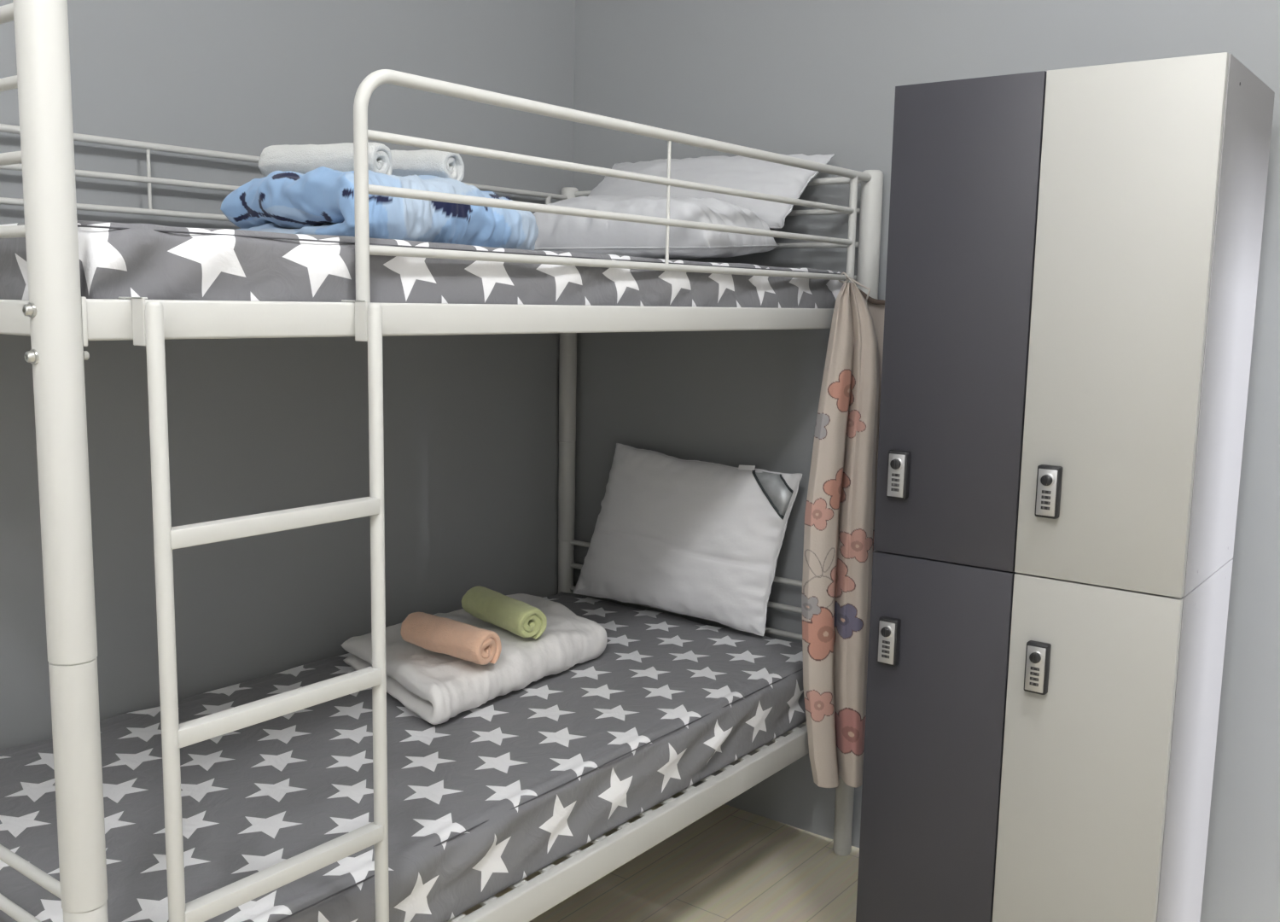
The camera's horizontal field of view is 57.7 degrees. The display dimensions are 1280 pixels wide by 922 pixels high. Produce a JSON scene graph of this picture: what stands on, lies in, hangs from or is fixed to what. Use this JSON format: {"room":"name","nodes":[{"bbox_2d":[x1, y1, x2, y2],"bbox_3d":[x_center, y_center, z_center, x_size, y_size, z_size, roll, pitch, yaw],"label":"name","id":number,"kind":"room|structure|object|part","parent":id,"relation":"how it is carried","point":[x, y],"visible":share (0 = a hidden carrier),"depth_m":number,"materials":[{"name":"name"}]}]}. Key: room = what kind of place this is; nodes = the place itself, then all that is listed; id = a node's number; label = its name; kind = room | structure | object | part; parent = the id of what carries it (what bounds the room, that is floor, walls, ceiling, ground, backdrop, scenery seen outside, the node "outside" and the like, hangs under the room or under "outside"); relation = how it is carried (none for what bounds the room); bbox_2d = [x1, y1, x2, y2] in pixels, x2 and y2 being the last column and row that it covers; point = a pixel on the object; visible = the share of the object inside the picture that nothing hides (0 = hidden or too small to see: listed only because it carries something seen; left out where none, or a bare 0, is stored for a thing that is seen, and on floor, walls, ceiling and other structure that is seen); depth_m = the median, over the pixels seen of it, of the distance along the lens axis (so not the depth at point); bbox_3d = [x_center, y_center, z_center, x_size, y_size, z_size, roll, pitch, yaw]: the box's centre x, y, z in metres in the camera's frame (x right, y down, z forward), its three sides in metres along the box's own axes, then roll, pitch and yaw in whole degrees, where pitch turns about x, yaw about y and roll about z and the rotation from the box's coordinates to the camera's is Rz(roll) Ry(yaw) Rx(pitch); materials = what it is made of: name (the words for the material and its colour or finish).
{"room":"dormitory","nodes":[
{"label":"dormitory","id":0,"kind":"room"},
{"bbox_2d":[0,0,575,750],"bbox_3d":[-1.425,-0.346,1.994,0.100,2.950,4.100,7,10,37],"label":"wall","id":1,"kind":"structure","parent":0,"point":[471,421],"depth_m":2.70,"materials":[{"name":"paint"}]},
{"bbox_2d":[461,791,859,921],"bbox_3d":[0.058,1.349,1.066,3.900,0.100,4.100,7,10,37],"label":"floor","id":2,"kind":"structure","parent":0,"point":[731,864],"depth_m":2.91,"materials":[{"name":"beige wood"}]},
{"bbox_2d":[0,0,883,921],"bbox_3d":[-0.442,0.213,2.449,1.022,1.755,2.069,7,10,37],"label":"bunk bed","id":3,"kind":"object","parent":2,"relation":"on","point":[59,322],"visible":0.55,"depth_m":1.60,"materials":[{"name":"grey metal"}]},
{"bbox_3d":[-0.662,0.357,1.369,0.052,1.755,0.052,7,10,37],"label":"post","id":4,"kind":"part","parent":3,"relation":"part of","materials":[{"name":"grey metal"}]},
{"bbox_3d":[-1.004,-0.576,2.377,0.007,0.132,0.007,7,10,37],"label":"guard rod","id":5,"kind":"part","parent":3,"relation":"part of","materials":[{"name":"grey metal"}]},
{"bbox_2d":[118,296,389,921],"bbox_3d":[-0.495,0.498,1.581,0.069,1.424,0.346,7,10,37],"label":"ladder","id":6,"kind":"object","parent":3,"relation":"attached to","point":[148,317],"visible":0.93,"depth_m":1.50,"materials":[{"name":"grey metal"}]},
{"bbox_3d":[-0.575,0.518,1.440,0.020,1.421,0.020,7,10,37],"label":"ladder rail","id":7,"kind":"part","parent":6,"relation":"part of","materials":[{"name":"grey metal"}]},
{"bbox_3d":[-0.379,0.486,1.696,0.020,1.421,0.020,7,10,37],"label":"ladder rail","id":8,"kind":"part","parent":6,"relation":"part of","materials":[{"name":"grey metal"}]},
{"bbox_3d":[-0.809,-0.672,2.621,0.014,0.014,1.980,7,10,37],"label":"guard rail","id":9,"kind":"part","parent":3,"relation":"part of","materials":[{"name":"grey metal"}]},
{"bbox_2d":[0,591,806,921],"bbox_3d":[-0.452,0.604,2.504,0.972,0.155,1.970,7,10,37],"label":"mattress","id":10,"kind":"object","parent":3,"relation":"on","point":[480,800],"visible":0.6,"depth_m":2.18,"materials":[{"name":"grey fabric"}]},
{"bbox_2d":[340,593,607,724],"bbox_3d":[-0.374,0.435,2.787,0.486,0.104,0.752,7,10,37],"label":"duvet","id":11,"kind":"object","parent":10,"relation":"on","point":[437,687],"visible":0.73,"depth_m":2.59,"materials":[{"name":"white fabric"}]},
{"bbox_2d":[400,611,501,664],"bbox_3d":[-0.414,0.387,2.544,0.248,0.078,0.090,7,10,37],"label":"rolled towel","id":12,"kind":"object","parent":11,"relation":"on","point":[464,641],"visible":1,"depth_m":2.50,"materials":[{"name":"orange fabric"}]},
{"bbox_2d":[461,585,546,639],"bbox_3d":[-0.324,0.357,2.751,0.087,0.078,0.262,-5,10,-39],"label":"rolled towel","id":13,"kind":"object","parent":11,"relation":"on","point":[524,619],"visible":1,"depth_m":2.69,"materials":[{"name":"green fabric"}]},
{"bbox_2d":[573,442,802,635],"bbox_3d":[0.109,0.200,3.211,0.712,0.454,0.146,7,10,35],"label":"pillow","id":14,"kind":"object","parent":10,"relation":"on","point":[698,538],"visible":1,"depth_m":3.13,"materials":[{"name":"white fabric"}]},
{"bbox_2d":[0,220,846,308],"bbox_3d":[-0.432,-0.367,2.369,0.973,0.105,1.953,7,10,37],"label":"mattress","id":15,"kind":"object","parent":3,"relation":"on","point":[151,261],"visible":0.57,"depth_m":1.62,"materials":[{"name":"grey fabric"}]},
{"bbox_2d":[220,166,538,250],"bbox_3d":[-0.433,-0.480,2.270,0.448,0.146,0.668,7,10,37],"label":"duvet","id":16,"kind":"object","parent":15,"relation":"on","point":[320,200],"visible":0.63,"depth_m":2.03,"materials":[{"name":"blue fabric"}]},
{"bbox_2d":[258,142,392,176],"bbox_3d":[-0.588,-0.559,2.175,0.267,0.070,0.076,4,9,23],"label":"rolled towel","id":17,"kind":"object","parent":16,"relation":"on","point":[304,159],"visible":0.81,"depth_m":2.14,"materials":[{"name":"white fabric"}]},
{"bbox_2d":[390,149,464,181],"bbox_3d":[-0.460,-0.583,2.315,0.216,0.072,0.076,4,8,22],"label":"rolled towel","id":18,"kind":"object","parent":16,"relation":"on","point":[441,164],"visible":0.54,"depth_m":2.27,"materials":[{"name":"white fabric"}]},
{"bbox_2d":[533,195,779,259],"bbox_3d":[-0.063,-0.558,2.766,0.751,0.166,0.383,8,11,42],"label":"pillow","id":19,"kind":"object","parent":15,"relation":"on","point":[556,232],"visible":0.84,"depth_m":2.58,"materials":[{"name":"grey fabric"}]},
{"bbox_3d":[-0.046,-0.255,2.088,0.025,0.047,1.956,7,10,37],"label":"rail","id":20,"kind":"part","parent":3,"relation":"part of","materials":[{"name":"grey metal"}]},
{"bbox_3d":[-0.222,0.068,3.529,0.052,1.755,0.052,7,10,37],"label":"post","id":21,"kind":"part","parent":3,"relation":"part of","materials":[{"name":"grey metal"}]},
{"bbox_3d":[0.082,-0.456,2.226,0.020,0.331,1.568,7,10,37],"label":"guard rail","id":22,"kind":"part","parent":3,"relation":"part of","materials":[{"name":"grey metal"}]},
{"bbox_3d":[-0.066,0.757,2.227,0.025,0.062,1.956,7,10,37],"label":"rail","id":23,"kind":"part","parent":3,"relation":"part of","materials":[{"name":"grey metal"}]},
{"bbox_3d":[0.053,-0.486,2.182,0.007,0.241,0.007,-5,10,-37],"label":"guard rod","id":24,"kind":"part","parent":3,"relation":"part of","materials":[{"name":"grey metal"}]},
{"bbox_2d":[587,153,834,229],"bbox_3d":[0.124,-0.696,3.034,0.730,0.213,0.229,7,10,37],"label":"pillow","id":25,"kind":"object","parent":3,"relation":"on","point":[738,172],"visible":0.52,"depth_m":2.92,"materials":[{"name":"grey fabric"}]},
{"bbox_2d":[801,272,884,787],"bbox_3d":[0.483,0.170,2.748,0.146,1.220,0.176,6,9,31],"label":"cloth","id":26,"kind":"object","parent":3,"relation":"hanging from","point":[839,530],"visible":0.92,"depth_m":2.71,"materials":[{"name":"fabric"}]},
{"bbox_3d":[0.490,-0.408,2.717,0.042,0.068,0.121,-2,8,-21],"label":"tie cord","id":27,"kind":"part","parent":26,"relation":"part of","materials":[{"name":"white fabric"}]},
{"bbox_3d":[0.535,-0.030,2.758,0.099,0.688,0.014,0,8,-9],"label":"panel","id":28,"kind":"part","parent":26,"relation":"part of","materials":[{"name":"fabric"}]},
{"bbox_3d":[0.549,0.163,2.949,0.052,1.755,0.052,7,10,37],"label":"post","id":29,"kind":"part","parent":3,"relation":"part of","materials":[{"name":"grey metal"}]},
{"bbox_2d":[855,52,1274,921],"bbox_3d":[0.826,0.203,2.345,0.586,1.850,0.468,7,10,37],"label":"locker","id":30,"kind":"object","parent":2,"relation":"on","point":[1073,254],"visible":1,"depth_m":2.15,"materials":[{"name":"grey laminate"}]},
{"bbox_3d":[0.492,0.343,2.330,0.026,0.026,0.010,7,10,37],"label":"lock knob","id":31,"kind":"part","parent":30,"relation":"part of","materials":[{"name":"black plastic"}]},
{"bbox_3d":[0.501,0.006,2.281,0.026,0.026,0.010,7,10,37],"label":"lock knob","id":32,"kind":"part","parent":30,"relation":"part of","materials":[{"name":"black plastic"}]},
{"bbox_3d":[0.584,0.650,2.343,0.287,0.914,0.018,7,10,37],"label":"door","id":33,"kind":"part","parent":30,"relation":"part of","materials":[{"name":"grey laminate"}]},
{"bbox_3d":[0.601,-0.257,2.218,0.287,0.910,0.018,7,10,37],"label":"door","id":34,"kind":"part","parent":30,"relation":"part of","materials":[{"name":"grey laminate"}]},
{"bbox_3d":[0.730,0.364,2.150,0.026,0.026,0.010,7,10,37],"label":"lock knob","id":35,"kind":"part","parent":30,"relation":"part of","materials":[{"name":"black plastic"}]},
{"bbox_3d":[0.736,0.035,2.105,0.026,0.026,0.010,7,10,37],"label":"lock knob","id":36,"kind":"part","parent":30,"relation":"part of","materials":[{"name":"black plastic"}]},
{"bbox_3d":[0.817,0.678,2.168,0.292,0.914,0.018,7,10,37],"label":"door","id":37,"kind":"part","parent":30,"relation":"part of","materials":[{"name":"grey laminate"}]},
{"bbox_3d":[0.834,-0.228,2.043,0.292,0.910,0.018,7,10,37],"label":"door","id":38,"kind":"part","parent":30,"relation":"part of","materials":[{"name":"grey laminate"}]},
{"bbox_2d":[573,0,1279,921],"bbox_3d":[1.298,-0.356,2.438,3.700,2.950,0.100,7,10,37],"label":"wall","id":39,"kind":"structure","parent":0,"point":[782,77],"depth_m":2.97,"materials":[{"name":"paint"}]}
]}

